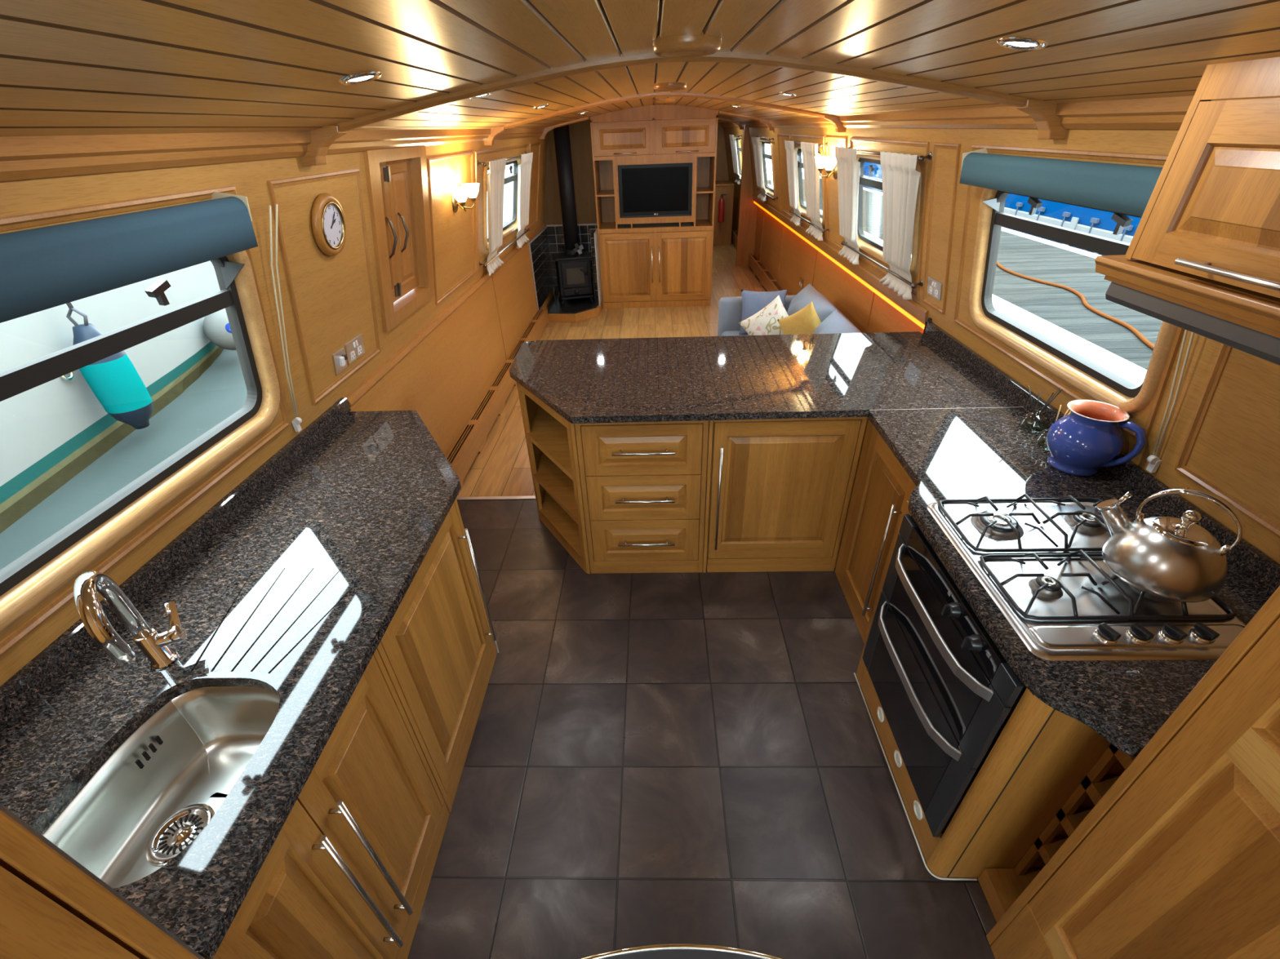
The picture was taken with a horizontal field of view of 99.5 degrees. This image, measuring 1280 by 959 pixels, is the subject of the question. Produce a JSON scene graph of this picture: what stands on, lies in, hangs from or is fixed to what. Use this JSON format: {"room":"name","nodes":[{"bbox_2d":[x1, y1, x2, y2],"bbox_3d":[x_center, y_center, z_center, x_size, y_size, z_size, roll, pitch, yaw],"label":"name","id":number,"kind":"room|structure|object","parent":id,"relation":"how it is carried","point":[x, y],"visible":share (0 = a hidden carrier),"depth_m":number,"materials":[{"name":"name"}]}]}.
{"room":"ship interior","nodes":[
{"label":"ship interior","id":0,"kind":"room"},
{"bbox_2d":[0,135,553,686],"bbox_3d":[-1.163,-2.035,4.788,0.307,1.959,13.600,-1,33,2],"label":"wall","id":1,"kind":"structure","parent":0,"point":[328,301],"depth_m":2.06,"materials":[{"name":"brown wood"}]},
{"bbox_2d":[0,250,279,633],"bbox_3d":[-1.228,-0.170,1.241,0.187,0.610,1.150,-1,33,2],"label":"window","id":2,"kind":"structure","parent":1,"relation":"in","point":[27,581],"depth_m":1.37,"materials":[{"name":"brown wood"}]},
{"bbox_2d":[0,191,302,431],"bbox_3d":[-1.161,-0.165,1.232,0.224,0.782,1.292,-1,33,2],"label":"roller blind","id":3,"kind":"object","parent":2,"relation":"attached to","point":[42,268],"visible":1,"depth_m":1.12,"materials":[{"name":"teal fabric"}]},
{"bbox_2d":[0,128,551,181],"bbox_3d":[-1.092,-1.471,2.289,0.109,0.129,8.801,-1,33,2],"label":"trim","id":4,"kind":"structure","parent":1,"relation":"attached to","point":[21,157],"depth_m":1.29,"materials":[{"name":"brown wood"}]},
{"bbox_2d":[311,192,346,256],"bbox_3d":[-1.135,-0.932,1.984,0.059,0.209,0.212,-1,33,2],"label":"wall clock","id":5,"kind":"object","parent":1,"relation":"attached to","point":[328,223],"visible":1,"depth_m":1.96,"materials":[{"name":"brown wood"}]},
{"bbox_2d":[332,347,347,374],"bbox_3d":[-1.217,-0.482,2.208,0.031,0.086,0.089,-1,33,2],"label":"light switch","id":6,"kind":"object","parent":1,"relation":"attached to","point":[340,357],"visible":1,"depth_m":2.20,"materials":[{"name":"metal"}]},
{"bbox_2d":[345,333,364,364],"bbox_3d":[-1.218,-0.559,2.316,0.021,0.086,0.146,-1,33,2],"label":"wall socket","id":7,"kind":"object","parent":1,"relation":"attached to","point":[354,348],"visible":0.99,"depth_m":2.31,"materials":[{"name":"metal"}]},
{"bbox_2d":[363,145,434,331],"bbox_3d":[-1.176,-1.192,2.649,0.205,0.735,0.665,-1,33,2],"label":"door","id":8,"kind":"structure","parent":1,"relation":"in","point":[397,178],"depth_m":2.67,"materials":[{"name":"brown wood"}]},
{"bbox_2d":[346,222,546,408],"bbox_3d":[-1.192,-1.693,4.396,0.035,0.045,5.030,-1,33,2],"label":"trim","id":9,"kind":"structure","parent":1,"relation":"attached to","point":[357,395],"depth_m":2.98,"materials":[{"name":"brown wood"}]},
{"bbox_2d":[449,182,479,213],"bbox_3d":[-1.063,-1.700,3.285,0.146,0.146,0.343,-1,33,2],"label":"wall lamp","id":10,"kind":"object","parent":1,"relation":"attached to","point":[460,194],"visible":1,"depth_m":3.27,"materials":[{"name":"white glass"}]},
{"bbox_2d":[456,495,535,500],"bbox_3d":[-0.831,0.111,3.262,0.555,0.006,0.030,-1,33,2],"label":"trim","id":11,"kind":"structure","parent":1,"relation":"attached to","point":[531,497],"depth_m":3.26,"materials":[{"name":"metal"}]},
{"bbox_2d":[445,306,549,494],"bbox_3d":[-1.119,-0.929,4.714,0.083,0.184,3.470,-1,33,2],"label":"baseboard","id":12,"kind":"structure","parent":1,"relation":"attached to","point":[474,441],"depth_m":3.95,"materials":[{"name":"brown wood"}]},
{"bbox_2d":[483,154,520,249],"bbox_3d":[-1.135,-2.326,4.490,0.171,0.600,1.310,-1,33,2],"label":"window","id":13,"kind":"structure","parent":1,"relation":"in","point":[510,226],"depth_m":4.69,"materials":[{"name":"brown wood"}]},
{"bbox_2d":[477,151,531,166],"bbox_3d":[-1.051,-2.589,4.353,0.066,0.040,1.704,-1,33,2],"label":"curtain rod","id":14,"kind":"object","parent":1,"relation":"attached to","point":[484,163],"visible":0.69,"depth_m":3.72,"materials":[{"name":"metal"}]},
{"bbox_2d":[486,157,506,275],"bbox_3d":[-1.089,-1.982,4.093,0.179,0.750,0.501,-1,33,2],"label":"curtain","id":15,"kind":"object","parent":14,"relation":"hanging from","point":[495,178],"visible":0.98,"depth_m":4.05,"materials":[{"name":"white fabric"}]},
{"bbox_2d":[516,151,533,249],"bbox_3d":[-1.069,-2.577,5.006,0.178,0.750,0.560,-1,33,2],"label":"curtain","id":16,"kind":"object","parent":14,"relation":"hanging from","point":[525,167],"visible":0.99,"depth_m":4.95,"materials":[{"name":"white fabric"}]},
{"bbox_2d":[539,116,589,139],"bbox_3d":[-0.792,-3.616,5.564,0.550,0.189,0.064,-1,33,2],"label":"trim","id":17,"kind":"structure","parent":1,"relation":"attached to","point":[548,129],"depth_m":5.54,"materials":[{"name":"brown wood"}]},
{"bbox_2d":[528,223,602,310],"bbox_3d":[-0.805,-2.435,6.259,0.651,0.797,1.075,-1,33,2],"label":"tile backsplash","id":18,"kind":"structure","parent":1,"relation":"attached to","point":[549,241],"depth_m":6.46,"materials":[{"name":"tile"}]},
{"bbox_2d":[484,91,845,145],"bbox_3d":[0.155,-2.465,3.667,2.530,0.270,0.064,-1,33,2],"label":"trim","id":19,"kind":"structure","parent":1,"relation":"attached to","point":[834,119],"depth_m":3.62,"materials":[{"name":"brown wood"}]},
{"bbox_2d":[300,49,1067,165],"bbox_3d":[0.111,-1.193,1.715,2.532,0.270,0.064,-1,33,2],"label":"ceiling beam","id":20,"kind":"structure","parent":1,"relation":"attached to","point":[1043,113],"depth_m":1.67,"materials":[{"name":"brown wood"}]},
{"bbox_2d":[543,118,596,294],"bbox_3d":[-0.861,-3.176,6.461,0.760,2.030,0.060,-1,33,2],"label":"wall","id":21,"kind":"structure","parent":0,"point":[580,140],"depth_m":6.24,"materials":[{"name":"brown wood"}]},
{"bbox_2d":[0,0,1279,136],"bbox_3d":[0.165,-2.883,4.206,2.698,0.257,13.600,-1,33,2],"label":"ceiling","id":22,"kind":"structure","parent":0,"point":[68,67],"depth_m":1.02,"materials":[{"name":"brown wood"}]},
{"bbox_2d":[338,71,382,84],"bbox_3d":[-0.599,-0.861,1.159,0.090,0.024,0.090,-1,33,2],"label":"recessed light","id":23,"kind":"object","parent":22,"relation":"in","point":[362,77],"visible":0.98,"depth_m":1.15,"materials":[{"name":"silver metal"}]},
{"bbox_2d":[653,80,687,91],"bbox_3d":[0.156,-2.058,2.834,0.180,0.036,0.180,-1,33,2],"label":"ceiling vent","id":24,"kind":"object","parent":22,"relation":"in","point":[664,86],"visible":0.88,"depth_m":2.78,"materials":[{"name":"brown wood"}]},
{"bbox_2d":[652,31,721,57],"bbox_3d":[0.122,-1.130,1.410,0.180,0.036,0.180,-1,33,2],"label":"ceiling vent","id":25,"kind":"object","parent":22,"relation":"in","point":[699,45],"visible":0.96,"depth_m":1.36,"materials":[{"name":"brown wood"}]},
{"bbox_2d":[996,36,1048,50],"bbox_3d":[0.743,-0.850,1.053,0.090,0.024,0.090,-1,33,2],"label":"recessed light","id":26,"kind":"object","parent":22,"relation":"in","point":[1017,43],"visible":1,"depth_m":1.04,"materials":[{"name":"silver metal"}]},
{"bbox_2d":[407,241,996,958],"bbox_3d":[0.178,-1.210,5.296,3.450,0.060,13.600,-1,33,2],"label":"floor","id":27,"kind":"structure","parent":0,"point":[686,757],"depth_m":1.85,"materials":[{"name":"tile"}]},
{"bbox_2d":[0,803,204,958],"bbox_3d":[-0.884,0.919,0.359,0.500,1.820,0.966,-1,33,2],"label":"tall cabinet","id":28,"kind":"object","parent":27,"relation":"on","point":[52,907],"visible":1,"depth_m":0.59,"materials":[{"name":"brown wood"}]},
{"bbox_2d":[213,648,449,958],"bbox_3d":[-0.921,0.898,1.285,0.648,0.848,0.598,-1,33,2],"label":"base cabinet","id":29,"kind":"object","parent":27,"relation":"on","point":[348,873],"visible":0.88,"depth_m":1.22,"materials":[{"name":"brown wood"}]},
{"bbox_2d":[376,498,498,813],"bbox_3d":[-0.904,0.420,2.019,0.648,0.848,1.148,-1,33,2],"label":"base cabinet","id":30,"kind":"object","parent":27,"relation":"on","point":[437,652],"visible":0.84,"depth_m":1.74,"materials":[{"name":"brown wood"}]},
{"bbox_2d":[0,397,461,958],"bbox_3d":[-0.952,0.179,1.527,0.687,0.090,1.792,-1,33,2],"label":"countertop","id":31,"kind":"structure","parent":30,"relation":"on","point":[289,586],"depth_m":1.25,"materials":[{"name":"brown stone"}]},
{"bbox_2d":[73,570,186,671],"bbox_3d":[-1.031,0.301,1.096,0.085,0.301,0.198,-16,36,-20],"label":"tap","id":32,"kind":"object","parent":31,"relation":"on","point":[86,588],"visible":1,"depth_m":1.09,"materials":[{"name":"silver metal"}]},
{"bbox_2d":[42,686,279,888],"bbox_3d":[-0.879,0.630,1.069,0.320,0.168,0.402,-1,33,2],"label":"sink","id":33,"kind":"object","parent":31,"relation":"in","point":[155,794],"visible":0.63,"depth_m":1.13,"materials":[{"name":"metal"}]},
{"bbox_2d":[515,381,586,573],"bbox_3d":[-0.423,-0.123,2.827,0.332,0.848,0.864,-1,33,2],"label":"corner shelf unit","id":34,"kind":"object","parent":27,"relation":"on","point":[548,434],"visible":0.57,"depth_m":2.79,"materials":[{"name":"brown wood"}]},
{"bbox_2d":[546,292,602,322],"bbox_3d":[-0.789,-2.093,6.559,0.647,0.102,0.935,-1,33,2],"label":"hearth","id":35,"kind":"object","parent":27,"relation":"on","point":[574,310],"visible":0.62,"depth_m":6.32,"materials":[{"name":"black stone"}]},
{"bbox_2d":[552,250,594,305],"bbox_3d":[-0.780,-2.384,6.441,0.430,0.538,0.387,-9,34,-10],"label":"wood stove","id":36,"kind":"object","parent":35,"relation":"on","point":[574,277],"visible":1,"depth_m":6.30,"materials":[{"name":"metal"}]},
{"bbox_2d":[553,124,578,255],"bbox_3d":[-0.809,-3.183,6.013,0.190,1.268,0.190,-1,33,2],"label":"flue pipe","id":37,"kind":"object","parent":36,"relation":"on","point":[562,134],"visible":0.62,"depth_m":5.93,"materials":[{"name":"metal"}]},
{"bbox_2d":[569,420,713,573],"bbox_3d":[0.026,-0.119,2.795,0.587,0.848,0.906,-1,33,2],"label":"drawer unit","id":38,"kind":"object","parent":27,"relation":"on","point":[641,488],"visible":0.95,"depth_m":2.42,"materials":[{"name":"brown wood"}]},
{"bbox_2d":[590,104,718,308],"bbox_3d":[0.175,-3.094,6.272,1.315,2.034,0.588,-1,33,2],"label":"media cabinet","id":39,"kind":"object","parent":27,"relation":"on","point":[660,261],"visible":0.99,"depth_m":6.18,"materials":[{"name":"brown wood"}]},
{"bbox_2d":[617,162,692,217],"bbox_3d":[0.168,-3.169,5.943,0.801,0.512,0.056,-1,33,2],"label":"television","id":40,"kind":"object","parent":39,"relation":"attached to","point":[662,189],"visible":1,"depth_m":5.92,"materials":[{"name":"black plastic"}]},
{"bbox_2d":[579,943,785,958],"bbox_3d":[0.103,1.479,0.922,0.918,0.207,1.034,-1,33,2],"label":"step","id":41,"kind":"structure","parent":27,"relation":"on","point":[667,951],"depth_m":1.29,"materials":[{"name":"silver metal"}]},
{"bbox_2d":[712,180,734,245],"bbox_3d":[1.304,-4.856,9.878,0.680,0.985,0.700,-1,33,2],"label":"door","id":42,"kind":"structure","parent":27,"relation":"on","point":[722,230],"depth_m":9.60,"materials":[{"name":"brown wood"}]},
{"bbox_2d":[717,194,726,222],"bbox_3d":[1.431,-4.749,9.476,0.125,0.435,0.124,-1,33,2],"label":"fire extinguisher","id":43,"kind":"object","parent":42,"relation":"attached to","point":[722,202],"visible":1,"depth_m":9.44,"materials":[{"name":"red metal"}]},
{"bbox_2d":[699,417,868,572],"bbox_3d":[0.926,-0.134,2.766,1.204,0.848,0.906,-1,33,2],"label":"base cabinet","id":44,"kind":"object","parent":27,"relation":"on","point":[781,490],"visible":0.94,"depth_m":2.40,"materials":[{"name":"brown wood"}]},
{"bbox_2d":[509,317,1279,757],"bbox_3d":[0.429,-0.165,1.964,2.188,0.105,2.343,-1,33,2],"label":"countertop","id":45,"kind":"structure","parent":44,"relation":"on","point":[951,418],"depth_m":2.15,"materials":[{"name":"brown stone"}]},
{"bbox_2d":[1019,386,1062,432],"bbox_3d":[1.430,-0.256,1.941,0.110,0.158,0.086,-1,33,2],"label":"reed diffuser","id":46,"kind":"object","parent":45,"relation":"on","point":[1047,402],"visible":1,"depth_m":1.95,"materials":[{"name":"clear glass"}]},
{"bbox_2d":[1019,408,1047,432],"bbox_3d":[1.433,-0.220,1.964,0.086,0.073,0.086,-1,33,2],"label":"bottle","id":47,"kind":"object","parent":46,"relation":"on","point":[1034,420],"depth_m":1.97,"materials":[{"name":"clear glass"}]},
{"bbox_2d":[1033,404,1071,450],"bbox_3d":[1.417,-0.188,1.830,0.100,0.165,0.086,-1,33,2],"label":"reed diffuser","id":48,"kind":"object","parent":45,"relation":"on","point":[1044,448],"visible":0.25,"depth_m":1.86,"materials":[{"name":"clear glass"}]},
{"bbox_2d":[1033,428,1048,450],"bbox_3d":[1.411,-0.149,1.856,0.086,0.073,0.086,-1,33,2],"label":"bottle","id":49,"kind":"object","parent":48,"relation":"on","point":[1044,448],"depth_m":1.87,"materials":[{"name":"clear glass"}]},
{"bbox_2d":[867,407,1271,757],"bbox_3d":[1.157,0.114,1.563,0.702,0.030,1.394,-1,33,2],"label":"countertop","id":50,"kind":"structure","parent":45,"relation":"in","point":[948,453],"depth_m":1.55,"materials":[{"name":"black stone"}]},
{"bbox_2d":[926,493,1246,660],"bbox_3d":[1.094,0.202,1.358,0.508,0.050,0.569,-1,33,2],"label":"gas hob","id":51,"kind":"object","parent":45,"relation":"in","point":[1040,561],"visible":0.74,"depth_m":1.28,"materials":[{"name":"metal"}]},
{"bbox_2d":[1096,487,1244,602],"bbox_3d":[1.207,0.119,1.223,0.212,0.228,0.235,-1,33,2],"label":"kettle","id":52,"kind":"object","parent":51,"relation":"on","point":[1171,558],"visible":1,"depth_m":1.19,"materials":[{"name":"metal"}]},
{"bbox_2d":[1046,400,1146,475],"bbox_3d":[1.402,-0.122,1.700,0.196,0.200,0.219,-1,33,2],"label":"jug","id":53,"kind":"object","parent":45,"relation":"on","point":[1085,440],"visible":1,"depth_m":1.66,"materials":[{"name":"ceramic"}]},
{"bbox_2d":[717,283,862,336],"bbox_3d":[1.101,-0.912,3.992,0.880,0.686,1.745,-1,33,2],"label":"sofa","id":54,"kind":"object","parent":27,"relation":"on","point":[833,321],"visible":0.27,"depth_m":4.15,"materials":[{"name":"blue fabric"}]},
{"bbox_2d":[720,330,748,336],"bbox_3d":[0.981,-1.034,4.366,0.590,0.130,0.750,-1,33,2],"label":"seat cushion","id":55,"kind":"object","parent":54,"relation":"on","point":[723,333],"depth_m":4.57,"materials":[{"name":"blue fabric"}]},
{"bbox_2d":[738,288,787,334],"bbox_3d":[1.008,-1.369,4.457,0.379,0.354,0.188,-1,33,2],"label":"cushion","id":56,"kind":"object","parent":54,"relation":"on","point":[753,302],"visible":0.59,"depth_m":4.39,"materials":[{"name":"blue fabric"}]},
{"bbox_2d":[738,295,788,335],"bbox_3d":[1.018,-1.176,4.223,0.502,0.498,0.150,11,35,19],"label":"cushion","id":57,"kind":"object","parent":54,"relation":"on","point":[764,322],"visible":0.6,"depth_m":4.16,"materials":[{"name":"fabric"}]},
{"bbox_2d":[777,301,821,334],"bbox_3d":[1.203,-1.070,3.968,0.494,0.496,0.160,24,41,34],"label":"cushion","id":58,"kind":"object","parent":54,"relation":"on","point":[805,321],"visible":0.55,"depth_m":3.87,"materials":[{"name":"fabric"}]},
{"bbox_2d":[786,283,835,322],"bbox_3d":[1.320,-1.219,4.190,0.359,0.402,0.760,-1,33,2],"label":"cushion","id":59,"kind":"object","parent":54,"relation":"on","point":[824,308],"depth_m":4.06,"materials":[{"name":"blue fabric"}]},
{"bbox_2d":[813,309,861,333],"bbox_3d":[1.307,-0.815,3.570,0.359,0.402,0.740,-1,33,2],"label":"cushion","id":60,"kind":"object","parent":54,"relation":"on","point":[834,322],"depth_m":3.55,"materials":[{"name":"blue fabric"}]},
{"bbox_2d":[834,418,916,643],"bbox_3d":[1.204,0.247,2.165,0.621,0.848,0.602,-1,33,2],"label":"base cabinet","id":61,"kind":"object","parent":27,"relation":"on","point":[882,488],"visible":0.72,"depth_m":2.19,"materials":[{"name":"brown wood"}]},
{"bbox_2d":[853,500,1124,880],"bbox_3d":[1.166,0.605,1.617,0.673,0.848,0.707,-1,33,2],"label":"housing","id":62,"kind":"object","parent":27,"relation":"on","point":[1041,756],"visible":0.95,"depth_m":1.35,"materials":[{"name":"brown wood"}]},
{"bbox_2d":[862,514,1026,837],"bbox_3d":[1.085,0.547,1.574,0.650,0.667,0.610,-1,33,2],"label":"oven","id":63,"kind":"object","parent":62,"relation":"in","point":[946,693],"visible":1,"depth_m":1.48,"materials":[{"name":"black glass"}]},
{"bbox_2d":[977,743,1135,922],"bbox_3d":[1.218,0.831,1.274,0.515,0.840,0.123,-1,33,2],"label":"wine rack","id":64,"kind":"object","parent":27,"relation":"on","point":[1001,887],"visible":0.22,"depth_m":1.40,"materials":[{"name":"brown wood"}]},
{"bbox_2d":[986,586,1279,958],"bbox_3d":[1.107,0.795,0.414,0.440,1.845,1.267,-1,33,2],"label":"tall cabinet","id":65,"kind":"object","parent":27,"relation":"on","point":[1180,858],"visible":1,"depth_m":0.89,"materials":[{"name":"brown wood"}]},
{"bbox_2d":[715,122,742,180],"bbox_3d":[0.371,-5.854,10.443,3.150,2.100,0.100,-1,33,2],"label":"wall","id":66,"kind":"structure","parent":0,"point":[722,171],"depth_m":10.21,"materials":[{"name":"brown wood"}]},
{"bbox_2d":[735,124,757,266],"bbox_3d":[1.591,-4.136,7.888,0.260,1.930,0.070,-1,33,2],"label":"wall partition","id":67,"kind":"structure","parent":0,"point":[748,210],"depth_m":7.99,"materials":[{"name":"brown wood"}]},
{"bbox_2d":[723,127,1279,564],"bbox_3d":[1.566,-2.078,4.699,0.328,1.959,13.600,-1,33,2],"label":"wall","id":68,"kind":"structure","parent":0,"point":[1221,438],"depth_m":2.00,"materials":[{"name":"brown wood"}]},
{"bbox_2d":[719,111,774,130],"bbox_3d":[1.158,-3.847,5.800,0.620,0.199,0.064,-1,33,2],"label":"trim","id":69,"kind":"structure","parent":68,"relation":"attached to","point":[766,122],"depth_m":5.77,"materials":[{"name":"brown wood"}]},
{"bbox_2d":[756,136,773,141],"bbox_3d":[1.440,-4.014,6.365,0.066,0.040,1.124,-1,33,2],"label":"curtain rod","id":70,"kind":"object","parent":68,"relation":"attached to","point":[769,139],"visible":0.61,"depth_m":5.96,"materials":[{"name":"grey metal"}]},
{"bbox_2d":[751,136,766,201],"bbox_3d":[1.489,-3.886,6.776,0.167,0.685,0.550,-1,33,2],"label":"curtain","id":71,"kind":"object","parent":70,"relation":"hanging from","point":[757,149],"visible":0.97,"depth_m":6.74,"materials":[{"name":"white fabric"}]},
{"bbox_2d":[759,137,775,197],"bbox_3d":[1.546,-3.767,6.524,0.167,0.610,0.890,-1,33,2],"label":"window","id":72,"kind":"structure","parent":68,"relation":"in","point":[771,191],"depth_m":6.59,"materials":[{"name":"gold metal"}]},
{"bbox_2d":[747,253,788,295],"bbox_3d":[1.666,-2.257,6.598,0.084,0.184,4.080,-1,33,2],"label":"baseboard","id":73,"kind":"structure","parent":68,"relation":"attached to","point":[766,280],"depth_m":7.30,"materials":[{"name":"brown wood"}]},
{"bbox_2d":[794,143,824,226],"bbox_3d":[1.507,-2.634,4.804,0.169,0.590,1.070,-1,33,2],"label":"window","id":74,"kind":"structure","parent":68,"relation":"in","point":[802,209],"depth_m":5.09,"materials":[{"name":"brown wood"}]},
{"bbox_2d":[794,141,827,147],"bbox_3d":[1.402,-2.872,4.615,0.066,0.040,1.264,-1,33,2],"label":"curtain rod","id":75,"kind":"object","parent":68,"relation":"attached to","point":[820,145],"visible":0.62,"depth_m":4.11,"materials":[{"name":"grey metal"}]},
{"bbox_2d":[784,139,800,226],"bbox_3d":[1.456,-2.821,5.161,0.170,0.703,0.381,-1,33,2],"label":"curtain","id":76,"kind":"object","parent":75,"relation":"hanging from","point":[791,153],"visible":0.99,"depth_m":5.12,"materials":[{"name":"white fabric"}]},
{"bbox_2d":[800,142,822,240],"bbox_3d":[1.442,-2.411,4.533,0.170,0.703,0.520,-1,33,2],"label":"curtain","id":77,"kind":"object","parent":75,"relation":"hanging from","point":[809,150],"visible":0.94,"depth_m":4.51,"materials":[{"name":"white fabric"}]},
{"bbox_2d":[814,155,837,179],"bbox_3d":[1.380,-2.292,3.991,0.146,0.146,0.343,-1,33,2],"label":"wall lamp","id":78,"kind":"object","parent":68,"relation":"attached to","point":[829,163],"visible":0.98,"depth_m":3.98,"materials":[{"name":"gold metal"}]},
{"bbox_2d":[753,201,924,329],"bbox_3d":[1.608,-2.437,5.413,0.012,0.028,5.890,-1,33,2],"label":"led strip","id":79,"kind":"object","parent":68,"relation":"attached to","point":[920,324],"visible":0.57,"depth_m":3.90,"materials":[{"name":"yellow plastic"}]},
{"bbox_2d":[752,194,928,324],"bbox_3d":[1.624,-2.484,5.383,0.095,0.080,5.930,-1,33,2],"label":"trim","id":80,"kind":"structure","parent":68,"relation":"attached to","point":[917,311],"depth_m":3.81,"materials":[{"name":"brown wood"}]},
{"bbox_2d":[840,240,923,288],"bbox_3d":[1.495,-1.391,3.430,0.066,0.040,1.304,-1,33,2],"label":"curtain rod","id":81,"kind":"object","parent":68,"relation":"attached to","point":[913,286],"visible":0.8,"depth_m":3.23,"materials":[{"name":"grey metal"}]},
{"bbox_2d":[841,146,932,161],"bbox_3d":[1.371,-1.883,3.112,0.066,0.040,1.304,-1,33,2],"label":"curtain rod","id":82,"kind":"object","parent":68,"relation":"attached to","point":[922,157],"visible":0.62,"depth_m":2.60,"materials":[{"name":"grey metal"}]},
{"bbox_2d":[835,146,860,264],"bbox_3d":[1.424,-1.873,3.714,0.168,0.695,0.441,-1,33,2],"label":"curtain","id":83,"kind":"object","parent":82,"relation":"hanging from","point":[847,166],"visible":0.98,"depth_m":3.68,"materials":[{"name":"white fabric"}]},
{"bbox_2d":[879,151,919,300],"bbox_3d":[1.408,-1.385,2.964,0.168,0.695,0.470,-1,33,2],"label":"curtain","id":84,"kind":"object","parent":82,"relation":"hanging from","point":[900,178],"visible":0.98,"depth_m":2.93,"materials":[{"name":"white fabric"}]},
{"bbox_2d":[856,149,921,274],"bbox_3d":[1.473,-1.649,3.292,0.169,0.590,1.120,-1,33,2],"label":"window","id":85,"kind":"structure","parent":68,"relation":"in","point":[866,243],"depth_m":3.44,"materials":[{"name":"brown wood"}]},
{"bbox_2d":[927,276,942,300],"bbox_3d":[1.504,-0.977,2.768,0.020,0.086,0.150,-1,33,2],"label":"wall socket","id":86,"kind":"object","parent":68,"relation":"attached to","point":[934,286],"visible":1,"depth_m":2.76,"materials":[{"name":"metal"}]},
{"bbox_2d":[720,95,1279,128],"bbox_3d":[1.373,-2.819,4.221,0.077,0.129,13.600,-1,33,2],"label":"trim","id":87,"kind":"structure","parent":68,"relation":"attached to","point":[1161,113],"depth_m":1.83,"materials":[{"name":"brown wood"}]},
{"bbox_2d":[968,187,1177,413],"bbox_3d":[1.449,-0.695,1.885,0.172,0.605,1.060,-1,33,2],"label":"window","id":88,"kind":"structure","parent":68,"relation":"in","point":[1094,380],"depth_m":1.94,"materials":[{"name":"brown wood"}]},
{"bbox_2d":[959,147,1194,472],"bbox_3d":[1.391,-0.660,1.856,0.226,0.784,1.169,-1,33,2],"label":"roller blind","id":89,"kind":"object","parent":88,"relation":"attached to","point":[1124,188],"visible":0.6,"depth_m":1.58,"materials":[{"name":"teal fabric"}]},
{"bbox_2d":[1094,56,1279,337],"bbox_3d":[1.171,-0.426,0.821,0.329,0.387,0.753,-1,33,2],"label":"upper cabinet","id":90,"kind":"object","parent":68,"relation":"attached to","point":[1206,239],"visible":0.91,"depth_m":0.97,"materials":[{"name":"brown wood"}]},
{"bbox_2d":[1105,281,1279,365],"bbox_3d":[1.206,-0.234,0.919,0.322,0.043,0.711,-1,33,2],"label":"hood","id":91,"kind":"object","parent":68,"relation":"attached to","point":[1262,345],"visible":0.55,"depth_m":1.01,"materials":[{"name":"grey metal"}]},
{"bbox_3d":[1.486,-5.351,8.418,0.066,0.040,1.024,-1,33,2],"label":"curtain rod","id":92,"kind":"object","parent":68,"relation":"attached to","visible":0},
{"bbox_2d":[728,134,740,184],"bbox_3d":[1.533,-5.182,8.766,0.166,0.685,0.600,-1,33,2],"label":"curtain","id":93,"kind":"object","parent":92,"relation":"hanging from","point":[733,142],"visible":1,"depth_m":8.70,"materials":[{"name":"white fabric"}]},
{"label":"outside","id":94,"kind":"structure","parent":0,"visible":0},
{"bbox_2d":[0,170,513,569],"bbox_3d":[-6.637,-3.673,8.497,10.300,0.001,34.000,-1,33,2],"label":"water","id":95,"kind":"structure","parent":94,"point":[220,391],"depth_m":2.86,"materials":[{"name":"liquid"}]},
{"bbox_2d":[0,260,223,533],"bbox_3d":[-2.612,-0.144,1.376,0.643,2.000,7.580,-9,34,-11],"label":"moored boat","id":96,"kind":"object","parent":95,"relation":"on","point":[51,431],"visible":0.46,"depth_m":2.68,"materials":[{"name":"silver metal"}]},
{"bbox_2d":[66,302,153,429],"bbox_3d":[-2.712,-0.839,2.569,0.200,1.330,0.200,-1,33,2],"label":"fender","id":97,"kind":"object","parent":96,"relation":"hanging from","point":[113,380],"visible":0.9,"depth_m":2.73,"materials":[{"name":"plastic"}]},
{"bbox_2d":[203,308,236,350],"bbox_3d":[-2.924,-1.076,3.864,0.300,0.300,0.300,-1,33,2],"label":"buoy","id":98,"kind":"object","parent":96,"relation":"attached to","point":[216,326],"visible":0.39,"depth_m":3.74,"materials":[{"name":"white plastic"}]},
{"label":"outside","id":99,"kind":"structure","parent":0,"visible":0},
{"bbox_2d":[766,172,821,180],"bbox_3d":[9.066,-3.570,8.217,14.000,0.001,34.000,-1,33,2],"label":"water","id":100,"kind":"structure","parent":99,"point":[770,177],"depth_m":21.02,"materials":[{"name":"white liquid"}]},
{"bbox_2d":[767,178,1162,386],"bbox_3d":[3.109,-2.167,5.734,2.070,0.645,16.088,-1,33,2],"label":"pontoon","id":101,"kind":"object","parent":100,"relation":"on","point":[1058,314],"visible":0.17,"depth_m":3.75,"materials":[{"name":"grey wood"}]},
{"bbox_2d":[996,261,1154,350],"bbox_3d":[2.962,-1.118,3.545,0.235,0.022,3.940,3,33,7],"label":"power cable","id":102,"kind":"object","parent":101,"relation":"on","point":[1140,335],"visible":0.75,"depth_m":3.58,"materials":[{"name":"orange rubber"}]},
{"bbox_2d":[862,161,1141,255],"bbox_3d":[6.232,-3.625,6.453,2.247,2.150,17.000,-1,33,2],"label":"moored boat","id":103,"kind":"object","parent":100,"relation":"on","point":[1089,220],"visible":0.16,"depth_m":6.54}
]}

